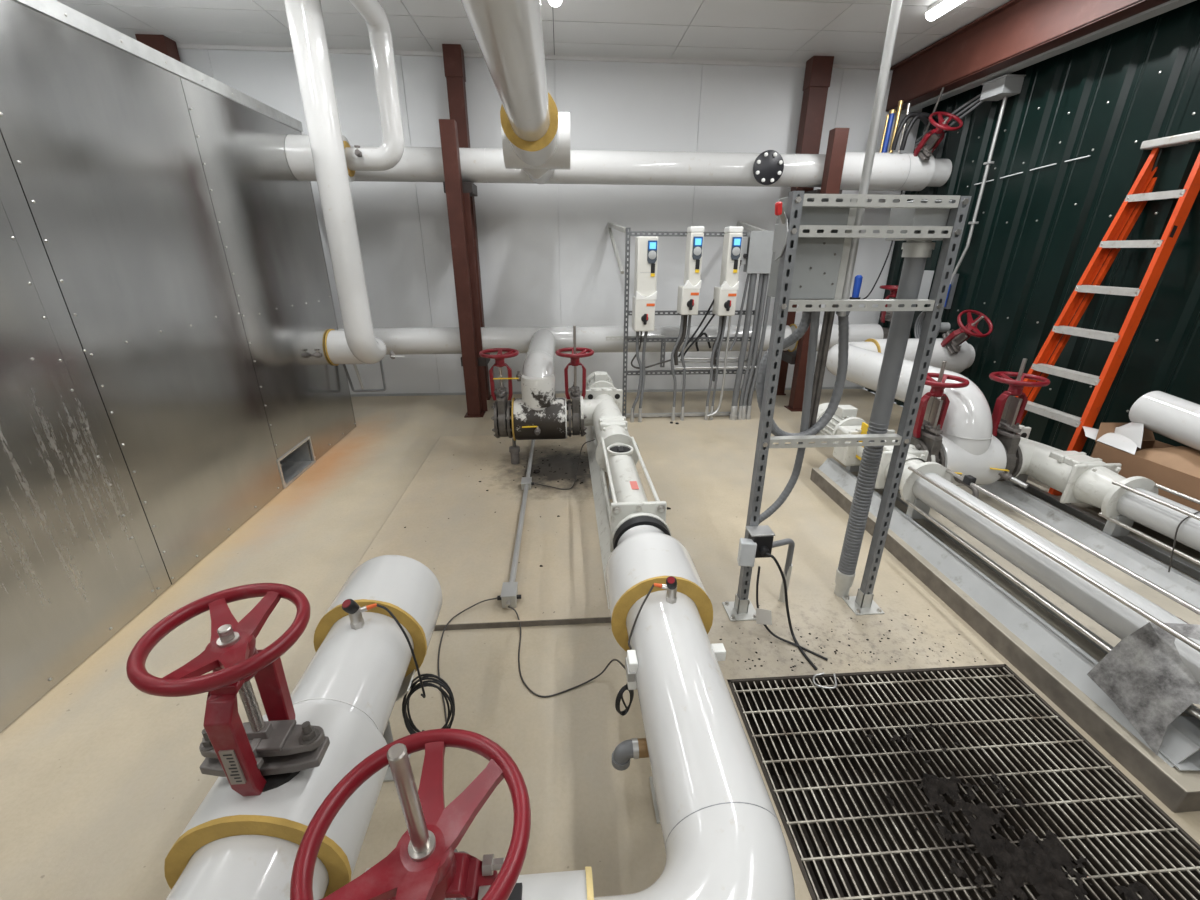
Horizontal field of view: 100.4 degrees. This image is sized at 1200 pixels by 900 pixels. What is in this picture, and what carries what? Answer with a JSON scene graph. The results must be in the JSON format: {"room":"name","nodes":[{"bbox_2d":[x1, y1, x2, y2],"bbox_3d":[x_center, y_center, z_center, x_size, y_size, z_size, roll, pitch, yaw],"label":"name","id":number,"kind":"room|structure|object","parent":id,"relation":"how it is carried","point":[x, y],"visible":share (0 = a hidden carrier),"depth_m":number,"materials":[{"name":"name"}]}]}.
{"room":"mechanical room","nodes":[
{"label":"mechanical room","id":0,"kind":"room"},
{"bbox_2d":[56,0,1010,65],"bbox_3d":[-0.387,-2.192,0.364,8.980,0.120,10.350,-1,22,-4],"label":"ceiling","id":1,"kind":"structure","parent":0,"point":[853,32],"depth_m":4.39,"materials":[{"name":"paint"}]},
{"bbox_2d":[837,0,902,315],"bbox_3d":[1.015,-1.532,1.708,0.042,2.089,0.042,-1,22,-4],"label":"conduit","id":2,"kind":"object","parent":1,"relation":"attached to","point":[895,10],"visible":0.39,"depth_m":1.84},
{"bbox_2d":[756,304,851,435],"bbox_3d":[0.884,-0.329,2.189,0.404,0.608,0.112,-1,22,-4],"label":"conduit","id":3,"kind":"object","parent":2,"relation":"hanging from","point":[843,323],"visible":0.66,"depth_m":2.17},
{"bbox_2d":[925,0,965,20],"bbox_3d":[2.740,-3.316,3.501,0.110,0.089,1.220,-1,22,-4],"label":"strip light","id":4,"kind":"object","parent":1,"relation":"attached to","point":[940,7],"visible":1,"depth_m":3.93,"materials":[{"name":"white"}]},
{"bbox_2d":[886,0,1169,111],"bbox_3d":[3.565,-2.016,0.689,0.200,0.393,10.250,-1,22,-4],"label":"girder","id":5,"kind":"object","parent":1,"relation":"attached to","point":[1016,31],"visible":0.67,"depth_m":4.07,"materials":[{"name":"red metal"}]},
{"bbox_2d":[178,49,921,393],"bbox_3d":[-0.765,-2.432,5.771,8.980,3.640,0.100,-1,22,-4],"label":"wall","id":6,"kind":"structure","parent":0,"point":[547,258],"depth_m":5.62,"materials":[{"name":"paint"}]},
{"bbox_2d":[176,44,894,69],"bbox_3d":[-0.853,-3.989,5.072,8.780,0.030,0.030,-1,22,-4],"label":"trim","id":7,"kind":"structure","parent":6,"relation":"attached to","point":[179,46],"depth_m":5.11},
{"bbox_2d":[350,386,862,396],"bbox_3d":[-0.867,-0.731,6.381,8.780,0.028,0.013,-1,22,-4],"label":"baseboard","id":8,"kind":"structure","parent":6,"relation":"attached to","point":[730,389],"depth_m":6.39,"materials":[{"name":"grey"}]},
{"bbox_2d":[901,0,1195,113],"bbox_3d":[3.720,-1.829,0.775,0.108,0.017,10.250,-1,22,-4],"label":"trim","id":9,"kind":"structure","parent":6,"relation":"attached to","point":[1172,4],"depth_m":3.72,"materials":[{"name":"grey metal"}]},
{"bbox_2d":[0,389,1199,899],"bbox_3d":[-0.498,1.415,1.740,8.780,0.720,10.250,-1,22,-4],"label":"floor","id":10,"kind":"structure","parent":0,"point":[101,776],"depth_m":2.35,"materials":[{"name":"beige concrete"}]},
{"bbox_2d":[135,34,180,61],"bbox_3d":[-4.175,-2.224,5.350,0.260,3.540,0.190,-1,22,-4],"label":"steel column","id":11,"kind":"structure","parent":10,"relation":"on","point":[163,44],"depth_m":4.65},
{"bbox_2d":[0,0,355,732],"bbox_3d":[-3.338,-0.254,1.562,2.167,2.690,6.565,-1,22,-4],"label":"wall panel","id":12,"kind":"object","parent":10,"relation":"on","point":[166,300],"visible":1,"depth_m":2.49,"materials":[{"name":"metal"}]},
{"bbox_2d":[284,0,386,365],"bbox_3d":[-2.218,-2.079,4.073,0.527,2.869,0.673,-1,22,-4],"label":"pipe","id":13,"kind":"object","parent":12,"relation":"attached to","point":[357,343],"visible":1,"depth_m":3.79,"materials":[{"name":"white plastic"}]},
{"bbox_2d":[343,360,385,391],"bbox_3d":[-2.309,-0.736,4.892,0.366,0.352,0.060,-3,22,-7],"label":"bracket","id":14,"kind":"object","parent":13,"relation":"attached to","point":[381,364],"visible":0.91,"depth_m":4.92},
{"bbox_2d":[285,0,404,181],"bbox_3d":[-1.914,-2.138,2.249,0.887,1.234,4.027,-1,22,-4],"label":"pipe","id":15,"kind":"object","parent":12,"relation":"attached to","point":[298,152],"visible":0.91,"depth_m":3.96,"materials":[{"name":"white plastic"}]},
{"bbox_2d":[383,669,415,781],"bbox_3d":[-0.757,0.932,1.716,0.280,0.392,0.150,-1,22,-4],"label":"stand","id":16,"kind":"object","parent":10,"relation":"on","point":[405,686],"visible":0.09,"depth_m":1.71,"materials":[{"name":"metal"}]},
{"bbox_2d":[164,555,441,899],"bbox_3d":[-0.689,0.941,0.872,0.354,0.358,2.220,-1,22,-4],"label":"insulated pipe","id":17,"kind":"object","parent":16,"relation":"on","point":[235,846],"visible":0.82,"depth_m":1.14,"materials":[{"name":"white plastic"}]},
{"bbox_2d":[126,583,329,795],"bbox_3d":[-0.708,0.505,1.010,0.282,0.374,0.282,0,22,-1],"label":"valve","id":18,"kind":"object","parent":17,"relation":"on","point":[244,753],"visible":1,"depth_m":0.98,"materials":[{"name":"red paint"}]},
{"bbox_2d":[342,599,376,629],"bbox_3d":[-0.725,0.489,1.514,0.092,0.116,0.043,-19,29,-40],"label":"sensor","id":19,"kind":"object","parent":17,"relation":"on","point":[350,606],"visible":1,"depth_m":1.50,"materials":[{"name":"metal"}]},
{"bbox_2d":[377,604,454,734],"bbox_3d":[-0.577,0.713,1.577,0.209,0.490,0.106,-1,22,-4],"label":"cable coil","id":20,"kind":"object","parent":19,"relation":"hanging from","point":[409,724],"visible":0.83,"depth_m":1.62,"materials":[{"name":"black rubber"}]},
{"bbox_2d":[422,598,496,730],"bbox_3d":[-0.653,0.878,2.122,0.214,0.211,0.867,2,22,4],"label":"cable","id":21,"kind":"object","parent":10,"relation":"on","point":[492,598],"visible":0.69,"depth_m":2.32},
{"bbox_2d":[439,119,489,417],"bbox_3d":[-1.370,-1.741,5.179,0.270,2.790,0.480,-1,22,-4],"label":"post","id":22,"kind":"object","parent":10,"relation":"on","point":[458,193],"visible":0.91,"depth_m":4.98,"materials":[{"name":"red metal"}]},
{"bbox_2d":[443,182,477,195],"bbox_3d":[-1.372,-2.572,4.933,0.270,0.096,0.320,-1,22,-4],"label":"bracket","id":23,"kind":"object","parent":22,"relation":"attached to","point":[468,188],"depth_m":4.80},
{"bbox_2d":[461,357,489,365],"bbox_3d":[-1.379,-1.012,5.555,0.270,0.096,0.320,-1,22,-4],"label":"bracket","id":24,"kind":"object","parent":22,"relation":"attached to","point":[481,361],"depth_m":5.41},
{"bbox_2d":[442,44,491,399],"bbox_3d":[-1.442,-2.288,5.538,0.190,3.540,0.190,-1,22,-4],"label":"steel column","id":25,"kind":"structure","parent":10,"relation":"on","point":[453,54],"depth_m":5.01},
{"bbox_2d":[497,440,534,608],"bbox_3d":[-0.541,0.321,3.583,0.117,0.074,2.420,-1,22,-4],"label":"conduit","id":26,"kind":"object","parent":10,"relation":"on","point":[509,595],"visible":0.97,"depth_m":2.89,"materials":[{"name":"grey metal"}]},
{"bbox_2d":[508,606,625,697],"bbox_3d":[-0.172,0.776,2.071,0.894,0.422,0.278,16,27,35],"label":"cable","id":27,"kind":"object","parent":10,"relation":"on","point":[617,660],"visible":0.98,"depth_m":2.12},
{"bbox_2d":[580,371,670,608],"bbox_3d":[0.062,0.000,3.681,0.400,0.605,2.934,-1,22,-4],"label":"pump","id":28,"kind":"object","parent":10,"relation":"on","point":[613,451],"visible":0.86,"depth_m":3.18,"materials":[{"name":"metal"}]},
{"bbox_2d":[556,325,593,436],"bbox_3d":[-0.202,-0.549,4.083,0.308,0.915,0.310,-1,22,-4],"label":"valve","id":29,"kind":"object","parent":28,"relation":"attached to","point":[574,394],"visible":0.97,"depth_m":4.05,"materials":[{"name":"red paint"}]},
{"bbox_2d":[649,777,660,823],"bbox_3d":[0.252,0.995,1.604,0.219,0.366,0.150,-1,22,-4],"label":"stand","id":30,"kind":"object","parent":10,"relation":"on","point":[650,778],"visible":0.12,"depth_m":1.66,"materials":[{"name":"metal"}]},
{"bbox_2d":[516,525,794,899],"bbox_3d":[-0.083,0.751,1.492,1.045,0.376,1.639,-1,22,-4],"label":"insulated pipe","id":31,"kind":"object","parent":30,"relation":"on","point":[723,837],"visible":0.96,"depth_m":1.23,"materials":[{"name":"white plastic"}]},
{"bbox_2d":[290,728,530,899],"bbox_3d":[-0.246,0.605,0.711,0.302,0.513,0.301,0,22,-1],"label":"valve","id":32,"kind":"object","parent":31,"relation":"on","point":[426,863],"visible":1,"depth_m":0.69,"materials":[{"name":"red paint"}]},
{"bbox_2d":[615,650,637,715],"bbox_3d":[0.083,0.762,1.624,0.081,0.228,0.076,-1,22,-4],"label":"box","id":33,"kind":"object","parent":31,"relation":"attached to","point":[631,663],"depth_m":1.60,"materials":[{"name":"white plastic"}]},
{"bbox_2d":[612,738,648,770],"bbox_3d":[0.116,0.893,1.482,0.163,0.078,0.056,-1,22,-4],"label":"pipe elbow","id":34,"kind":"object","parent":31,"relation":"attached to","point":[635,748],"visible":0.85,"depth_m":1.46,"materials":[{"name":"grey metal"}]},
{"bbox_2d":[612,751,629,770],"bbox_3d":[0.062,0.920,1.489,0.056,0.022,0.056,-1,22,-4],"label":"socket","id":35,"kind":"object","parent":34,"relation":"attached to","point":[621,765],"depth_m":1.47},
{"bbox_2d":[654,576,676,603],"bbox_3d":[0.223,0.477,1.696,0.078,0.116,0.051,-1,22,-4],"label":"sensor","id":36,"kind":"object","parent":31,"relation":"on","point":[670,586],"visible":1,"depth_m":1.69,"materials":[{"name":"metal"}]},
{"bbox_2d":[606,221,766,416],"bbox_3d":[0.843,-1.490,5.612,1.641,2.020,1.066,-1,22,-4],"label":"rack","id":37,"kind":"object","parent":10,"relation":"on","point":[627,338],"visible":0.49,"depth_m":5.19,"materials":[{"name":"metal"}]},
{"bbox_2d":[632,236,657,330],"bbox_3d":[0.435,-1.595,4.831,0.205,0.860,0.249,-1,22,-4],"label":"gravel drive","id":38,"kind":"object","parent":37,"relation":"hanging from","point":[646,247],"visible":1,"depth_m":4.78,"materials":[{"name":"beige plastic"}]},
{"bbox_2d":[630,331,642,422],"bbox_3d":[0.382,-0.756,5.188,0.127,0.969,0.057,-7,23,-17],"label":"conduit","id":39,"kind":"object","parent":38,"relation":"attached to","point":[637,332],"visible":0.98,"depth_m":5.19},
{"bbox_2d":[638,331,647,421],"bbox_3d":[0.442,-0.758,5.190,0.045,0.970,0.086,19,29,39],"label":"conduit","id":40,"kind":"object","parent":38,"relation":"attached to","point":[646,332],"visible":1,"depth_m":5.20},
{"bbox_2d":[632,296,654,330],"bbox_3d":[0.430,-1.342,4.932,0.197,0.315,0.249,-1,22,-4],"label":"switch","id":41,"kind":"object","parent":38,"relation":"attached to","point":[643,307],"depth_m":4.84,"materials":[{"name":"beige plastic"}]},
{"bbox_2d":[677,226,703,314],"bbox_3d":[0.876,-1.719,4.816,0.179,0.795,0.249,-1,22,-4],"label":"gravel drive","id":42,"kind":"object","parent":37,"relation":"attached to","point":[688,294],"visible":1,"depth_m":4.78,"materials":[{"name":"beige plastic"}]},
{"bbox_2d":[671,315,683,420],"bbox_3d":[0.784,-0.841,5.198,0.112,1.121,0.040,-1,22,-4],"label":"conduit","id":43,"kind":"object","parent":42,"relation":"attached to","point":[682,316],"visible":0.98,"depth_m":5.18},
{"bbox_2d":[680,315,691,420],"bbox_3d":[0.873,-0.843,5.205,0.084,1.121,0.040,-1,22,-4],"label":"conduit","id":44,"kind":"object","parent":42,"relation":"attached to","point":[689,316],"visible":0.99,"depth_m":5.19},
{"bbox_2d":[677,286,699,314],"bbox_3d":[0.869,-1.470,4.915,0.167,0.260,0.249,-1,22,-4],"label":"switch","id":45,"kind":"object","parent":42,"relation":"attached to","point":[688,296],"depth_m":4.83,"materials":[{"name":"beige plastic"}]},
{"bbox_2d":[712,226,742,315],"bbox_3d":[1.243,-1.723,4.843,0.184,0.805,0.249,-1,22,-4],"label":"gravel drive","id":46,"kind":"object","parent":37,"relation":"attached to","point":[725,296],"visible":1,"depth_m":4.81,"materials":[{"name":"beige plastic"}]},
{"bbox_2d":[704,316,721,419],"bbox_3d":[1.181,-0.846,5.228,0.094,1.110,0.040,-1,22,-4],"label":"conduit","id":47,"kind":"object","parent":46,"relation":"attached to","point":[720,317],"visible":1,"depth_m":5.21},
{"bbox_2d":[709,316,726,419],"bbox_3d":[1.234,-0.847,5.231,0.085,1.111,0.035,-1,22,-4],"label":"conduit","id":48,"kind":"object","parent":46,"relation":"attached to","point":[725,317],"visible":0.96,"depth_m":5.21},
{"bbox_2d":[707,316,730,416],"bbox_3d":[1.238,-0.859,5.212,0.174,1.073,0.031,-6,23,-16],"label":"conduit","id":49,"kind":"object","parent":46,"relation":"attached to","point":[729,320],"visible":0.98,"depth_m":5.22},
{"bbox_2d":[712,287,736,315],"bbox_3d":[1.236,-1.470,4.944,0.172,0.260,0.249,-1,22,-4],"label":"switch","id":50,"kind":"object","parent":46,"relation":"attached to","point":[724,298],"depth_m":4.86,"materials":[{"name":"beige plastic"}]},
{"bbox_2d":[743,231,773,273],"bbox_3d":[1.576,-1.917,4.854,0.320,0.380,0.137,-1,22,-4],"label":"wall box","id":51,"kind":"object","parent":37,"relation":"attached to","point":[760,243],"visible":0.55,"depth_m":4.79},
{"bbox_2d":[729,274,749,349],"bbox_3d":[1.401,-1.379,5.032,0.134,0.756,0.026,-1,22,-4],"label":"conduit","id":52,"kind":"object","parent":51,"relation":"attached to","point":[748,275],"visible":0.99,"depth_m":5.02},
{"bbox_2d":[729,274,756,419],"bbox_3d":[1.473,-1.036,5.175,0.124,1.506,0.086,-1,22,-4],"label":"conduit","id":53,"kind":"object","parent":51,"relation":"attached to","point":[733,415],"visible":1,"depth_m":5.14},
{"bbox_2d":[737,274,763,419],"bbox_3d":[1.550,-1.038,5.180,0.106,1.506,0.054,-1,22,-4],"label":"conduit","id":54,"kind":"object","parent":51,"relation":"attached to","point":[760,282],"visible":0.98,"depth_m":5.15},
{"bbox_2d":[742,274,768,419],"bbox_3d":[1.595,-1.039,5.183,0.121,1.506,0.059,-1,22,-4],"label":"conduit","id":55,"kind":"object","parent":51,"relation":"attached to","point":[766,276],"visible":0.99,"depth_m":5.14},
{"bbox_2d":[746,277,770,419],"bbox_3d":[1.650,-1.040,5.187,0.116,1.506,0.054,-1,22,-4],"label":"conduit","id":56,"kind":"object","parent":51,"relation":"attached to","point":[748,414],"visible":0.82,"depth_m":5.19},
{"bbox_2d":[772,538,794,602],"bbox_3d":[0.879,0.622,2.502,0.222,0.400,0.052,-11,24,-27],"label":"conduit","id":57,"kind":"object","parent":10,"relation":"on","point":[788,565],"visible":0.91,"depth_m":2.50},
{"bbox_2d":[756,566,827,660],"bbox_3d":[0.863,0.742,2.252,0.356,0.361,0.055,13,25,29],"label":"power cord","id":58,"kind":"object","parent":10,"relation":"on","point":[763,616],"visible":1,"depth_m":2.31,"materials":[{"name":"black rubber"}]},
{"bbox_2d":[776,56,833,394],"bbox_3d":[2.253,-2.374,5.792,0.230,3.540,0.190,-1,22,-4],"label":"steel column","id":59,"kind":"structure","parent":10,"relation":"on","point":[818,70],"depth_m":5.26,"materials":[{"name":"metal"}]},
{"bbox_2d":[781,128,849,411],"bbox_3d":[2.301,-1.827,5.431,0.270,2.790,0.480,-1,22,-4],"label":"post","id":60,"kind":"object","parent":10,"relation":"on","point":[838,137],"visible":0.57,"depth_m":4.97,"materials":[{"name":"red metal"}]},
{"bbox_2d":[338,324,910,354],"bbox_3d":[0.193,-1.236,5.589,6.710,0.314,0.315,-1,22,-4],"label":"pipe","id":61,"kind":"object","parent":60,"relation":"on","point":[436,340],"visible":0.61,"depth_m":5.44,"materials":[{"name":"white plastic"}]},
{"bbox_2d":[511,329,566,439],"bbox_3d":[-0.549,-0.686,4.779,0.438,0.697,1.799,-1,22,-4],"label":"pipe","id":62,"kind":"object","parent":61,"relation":"attached to","point":[539,406],"visible":0.98,"depth_m":4.02,"materials":[{"name":"white plastic"}]},
{"bbox_2d":[479,348,518,437],"bbox_3d":[-0.797,-0.445,4.078,0.308,0.720,0.308,18,28,37],"label":"valve","id":63,"kind":"object","parent":62,"relation":"attached to","point":[502,417],"visible":0.98,"depth_m":4.01,"materials":[{"name":"red paint"}]},
{"bbox_2d":[849,275,862,299],"bbox_3d":[2.745,-1.616,5.457,0.107,0.556,0.218,-1,22,-4],"label":"filter","id":64,"kind":"object","parent":61,"relation":"on","point":[858,279],"visible":0.62,"depth_m":5.33,"materials":[{"name":"plastic"}]},
{"bbox_2d":[879,285,898,322],"bbox_3d":[3.301,-1.649,5.667,0.308,0.397,0.308,-1,22,-4],"label":"valve","id":65,"kind":"object","parent":61,"relation":"attached to","point":[885,315],"visible":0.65,"depth_m":5.65,"materials":[{"name":"red paint"}]},
{"bbox_2d":[351,112,951,190],"bbox_3d":[0.263,-2.524,4.245,6.725,0.448,1.898,-1,22,-4],"label":"pipe","id":66,"kind":"object","parent":60,"relation":"on","point":[555,163],"visible":0.71,"depth_m":4.87,"materials":[{"name":"white plastic"}]},
{"bbox_2d":[461,0,558,151],"bbox_3d":[-0.269,-1.195,0.809,0.381,0.383,5.420,-1,22,-4],"label":"pipe","id":67,"kind":"object","parent":66,"relation":"attached to","point":[508,34],"visible":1,"depth_m":2.03,"materials":[{"name":"white plastic"}]},
{"bbox_2d":[753,150,783,184],"bbox_3d":[1.637,-2.739,4.851,0.300,0.300,0.041,-1,22,-4],"label":"flange","id":68,"kind":"object","parent":66,"relation":"attached to","point":[768,167],"visible":1,"depth_m":4.85,"materials":[{"name":"black metal"}]},
{"bbox_2d":[879,100,910,152],"bbox_3d":[3.012,-3.286,5.113,0.248,0.487,0.075,-1,22,-4],"label":"tubes","id":69,"kind":"object","parent":66,"relation":"attached to","point":[889,117],"visible":0.88,"depth_m":5.10,"materials":[{"name":"blue plastic"}]},
{"bbox_2d":[891,112,945,149],"bbox_3d":[3.183,-3.147,4.951,0.557,0.322,0.075,-3,22,-7],"label":"hose","id":70,"kind":"object","parent":66,"relation":"attached to","point":[923,119],"visible":0.81,"depth_m":4.89,"materials":[{"name":"rubber"}]},
{"bbox_2d":[899,112,947,149],"bbox_3d":[3.230,-3.148,4.953,0.471,0.322,0.077,-3,22,-8],"label":"hose","id":71,"kind":"object","parent":66,"relation":"attached to","point":[909,127],"visible":0.67,"depth_m":4.90,"materials":[{"name":"rubber"}]},
{"bbox_2d":[913,112,962,159],"bbox_3d":[3.277,-3.054,4.861,0.308,0.413,0.404,-1,22,-4],"label":"valve","id":72,"kind":"object","parent":66,"relation":"attached to","point":[931,140],"visible":1,"depth_m":4.84,"materials":[{"name":"red paint"}]},
{"bbox_2d":[781,351,795,363],"bbox_3d":[2.292,-1.077,5.816,0.270,0.096,0.320,-1,22,-4],"label":"bracket","id":73,"kind":"object","parent":60,"relation":"attached to","point":[789,357],"depth_m":5.76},
{"bbox_2d":[722,191,971,620],"bbox_3d":[1.040,-0.072,2.211,0.795,1.905,0.140,-1,22,-4],"label":"rack","id":74,"kind":"object","parent":10,"relation":"on","point":[741,609],"visible":0.98,"depth_m":2.05,"materials":[{"name":"metal"}]},
{"bbox_2d":[737,525,774,566],"bbox_3d":[0.717,0.452,2.314,0.154,0.163,0.120,-1,22,-4],"label":"outlet box","id":75,"kind":"object","parent":74,"relation":"attached to","point":[759,542],"visible":1,"depth_m":2.28,"materials":[{"name":"grey metal"}]},
{"bbox_2d":[745,525,774,536],"bbox_3d":[0.738,0.373,2.303,0.110,0.008,0.085,-1,22,-4],"label":"hood","id":76,"kind":"object","parent":75,"relation":"attached to","point":[763,530],"depth_m":2.29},
{"bbox_2d":[766,553,817,669],"bbox_3d":[0.886,0.703,2.250,0.108,0.438,0.328,-16,27,-35],"label":"power cord","id":77,"kind":"object","parent":75,"relation":"attached to","point":[767,554],"visible":1,"depth_m":2.29,"materials":[{"name":"black rubber"}]},
{"bbox_2d":[758,304,820,524],"bbox_3d":[0.834,-0.111,2.239,0.249,1.047,0.053,-8,23,-19],"label":"conduit","id":78,"kind":"object","parent":74,"relation":"attached to","point":[815,315],"visible":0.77,"depth_m":2.24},
{"bbox_2d":[767,197,856,299],"bbox_3d":[0.808,-0.796,2.006,0.351,0.400,0.252,-1,22,-4],"label":"enclosure","id":79,"kind":"object","parent":74,"relation":"attached to","point":[820,266],"visible":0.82,"depth_m":1.96,"materials":[{"name":"metal"}]},
{"bbox_2d":[808,311,828,428],"bbox_3d":[0.955,-0.337,2.207,0.018,0.600,0.018,-1,22,-4],"label":"conduit","id":80,"kind":"object","parent":79,"relation":"attached to","point":[826,313],"visible":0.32,"depth_m":2.18,"materials":[{"name":"metal"}]},
{"bbox_2d":[810,304,835,427],"bbox_3d":[0.978,-0.338,2.208,0.024,0.600,0.024,-1,22,-4],"label":"conduit","id":81,"kind":"object","parent":79,"relation":"attached to","point":[831,313],"visible":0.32,"depth_m":2.19,"materials":[{"name":"metal"}]},
{"bbox_2d":[885,200,951,240],"bbox_3d":[1.299,-0.920,2.012,0.190,0.140,0.160,-1,22,-4],"label":"junction box","id":82,"kind":"object","parent":74,"relation":"attached to","point":[898,216],"visible":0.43,"depth_m":1.94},
{"bbox_2d":[719,584,985,670],"bbox_3d":[1.141,0.854,2.458,1.170,0.003,0.564,-1,22,-4],"label":"crumbs","id":83,"kind":"object","parent":10,"relation":"on","point":[903,584],"visible":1,"depth_m":2.29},
{"bbox_2d":[834,240,935,597],"bbox_3d":[1.293,-0.071,2.340,0.115,1.810,0.115,14,25,31],"label":"conduit","id":84,"kind":"object","parent":10,"relation":"on","point":[915,252],"visible":0.94,"depth_m":2.25,"materials":[{"name":"plastic"}]},
{"bbox_2d":[727,664,1199,899],"bbox_3d":[1.218,1.221,1.583,1.260,0.038,1.295,-1,22,-4],"label":"floor grate","id":85,"kind":"object","parent":10,"relation":"on","point":[1070,790],"depth_m":1.73,"materials":[{"name":"metal"}]},
{"bbox_2d":[866,724,1157,899],"bbox_3d":[1.282,1.216,1.512,0.539,0.035,0.928,-6,23,-15],"label":"debris","id":86,"kind":"object","parent":85,"relation":"on","point":[1040,865],"visible":1,"depth_m":1.51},
{"bbox_2d":[816,403,1199,766],"bbox_3d":[2.011,0.387,2.697,0.403,0.500,3.184,-1,22,-4],"label":"pump","id":87,"kind":"object","parent":10,"relation":"on","point":[1117,608],"visible":0.65,"depth_m":2.31,"materials":[{"name":"metal"}]},
{"bbox_2d":[910,361,968,466],"bbox_3d":[2.143,-0.169,3.263,0.308,0.825,0.308,18,28,37],"label":"valve","id":88,"kind":"object","parent":87,"relation":"attached to","point":[927,431],"visible":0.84,"depth_m":3.21,"materials":[{"name":"red paint"}]},
{"bbox_2d":[978,425,1199,608],"bbox_3d":[2.969,0.387,2.707,0.403,0.500,3.304,-1,22,-4],"label":"pump","id":89,"kind":"object","parent":10,"relation":"on","point":[1080,477],"visible":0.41,"depth_m":2.86,"materials":[{"name":"metal"}]},
{"bbox_2d":[989,358,1049,480],"bbox_3d":[2.671,-0.186,3.297,0.308,0.835,0.308,18,28,37],"label":"valve","id":90,"kind":"object","parent":89,"relation":"attached to","point":[1008,411],"visible":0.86,"depth_m":3.24,"materials":[{"name":"red paint"}]},
{"bbox_2d":[1015,131,1199,495],"bbox_3d":[3.515,-0.876,3.464,0.684,2.310,0.703,-1,22,-4],"label":"step ladder","id":91,"kind":"object","parent":10,"relation":"on","point":[1136,195],"visible":0.83,"depth_m":3.42,"materials":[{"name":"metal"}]},
{"bbox_2d":[1087,622,1199,754],"bbox_3d":[2.030,0.820,1.698,0.443,0.399,0.272,10,24,22],"label":"guard","id":92,"kind":"object","parent":10,"relation":"on","point":[1145,675],"visible":0.95,"depth_m":1.75,"materials":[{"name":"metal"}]},
{"bbox_2d":[1159,716,1199,770],"bbox_3d":[2.118,1.007,1.754,0.406,0.022,0.241,1,22,1],"label":"drip tray","id":93,"kind":"object","parent":10,"relation":"on","point":[1192,763],"visible":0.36,"depth_m":1.70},
{"bbox_3d":[3.470,0.477,2.912,0.500,0.185,1.140,-1,22,-4],"label":"stand","id":94,"kind":"object","parent":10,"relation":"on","visible":0},
{"bbox_2d":[1090,423,1199,510],"bbox_3d":[3.454,0.124,3.026,0.420,0.384,0.694,-1,22,-4],"label":"carton","id":95,"kind":"object","parent":94,"relation":"on","point":[1132,465],"visible":0.36,"depth_m":3.00,"materials":[{"name":"cardboard"}]},
{"bbox_2d":[1082,426,1136,454],"bbox_3d":[3.308,-0.103,3.278,0.159,0.066,0.558,0,22,-1],"label":"sheet","id":96,"kind":"object","parent":95,"relation":"in","point":[1121,442],"visible":0.77,"depth_m":3.18,"materials":[{"name":"white paper"}]},
{"bbox_2d":[1115,422,1143,448],"bbox_3d":[3.352,-0.128,3.132,0.063,0.145,0.322,7,23,17],"label":"sheet","id":97,"kind":"object","parent":96,"relation":"on","point":[1133,431],"visible":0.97,"depth_m":3.13,"materials":[{"name":"white paper"}]},
{"bbox_2d":[1129,391,1199,450],"bbox_3d":[3.466,-0.069,2.767,0.237,0.311,0.868,0,22,-2],"label":"roll","id":98,"kind":"object","parent":95,"relation":"on","point":[1175,418],"visible":0.96,"depth_m":2.96,"materials":[{"name":"white plastic"}]},
{"bbox_2d":[1130,446,1199,477],"bbox_3d":[3.459,0.059,2.933,0.303,0.140,0.392,-1,22,-4],"label":"flap","id":99,"kind":"object","parent":95,"relation":"in","point":[1180,458],"visible":0.83,"depth_m":2.92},
{"bbox_2d":[865,0,1199,455],"bbox_3d":[3.947,-0.574,1.292,0.123,3.540,10.254,-1,22,-4],"label":"wall","id":100,"kind":"structure","parent":0,"point":[1067,156],"depth_m":3.88,"materials":[{"name":"metal"}]},
{"bbox_2d":[826,338,1006,485],"bbox_3d":[2.914,-0.441,4.157,1.568,0.721,2.204,-1,22,-4],"label":"pipe","id":101,"kind":"object","parent":100,"relation":"attached to","point":[969,445],"visible":0.7,"depth_m":3.26,"materials":[{"name":"white plastic"}]},
{"bbox_2d":[990,468,1028,487],"bbox_3d":[2.603,0.168,3.182,0.210,0.079,0.094,20,29,41],"label":"valve","id":102,"kind":"object","parent":101,"relation":"attached to","point":[1007,476],"visible":1,"depth_m":3.18,"materials":[{"name":"grey metal"}]},
{"bbox_2d":[914,311,950,337],"bbox_3d":[3.518,-1.297,5.263,0.220,0.358,0.320,-1,22,-4],"label":"pipe","id":103,"kind":"object","parent":100,"relation":"attached to","point":[944,326],"visible":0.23,"depth_m":5.34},
{"bbox_2d":[918,270,958,308],"bbox_3d":[3.438,-1.672,5.204,0.212,0.360,0.430,-12,25,-28],"label":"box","id":104,"kind":"object","parent":100,"relation":"attached to","point":[927,277],"visible":0.38,"depth_m":5.19,"materials":[{"name":"grey metal"}]},
{"bbox_2d":[941,310,992,353],"bbox_3d":[3.376,-1.084,4.622,0.308,0.408,0.404,-1,22,-4],"label":"valve","id":105,"kind":"object","parent":100,"relation":"attached to","point":[951,340],"visible":1,"depth_m":4.56,"materials":[{"name":"red paint"}]},
{"bbox_2d":[950,96,1007,283],"bbox_3d":[3.553,-2.307,4.762,0.054,1.792,0.179,-5,22,-12],"label":"conduit","id":106,"kind":"object","parent":100,"relation":"attached to","point":[989,161],"visible":0.83,"depth_m":4.64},
{"bbox_2d":[980,74,1025,100],"bbox_3d":[3.514,-3.168,4.381,0.178,0.130,0.270,-1,22,-4],"label":"junction box","id":107,"kind":"object","parent":100,"relation":"attached to","point":[1009,85],"visible":1,"depth_m":4.30,"materials":[{"name":"grey metal"}]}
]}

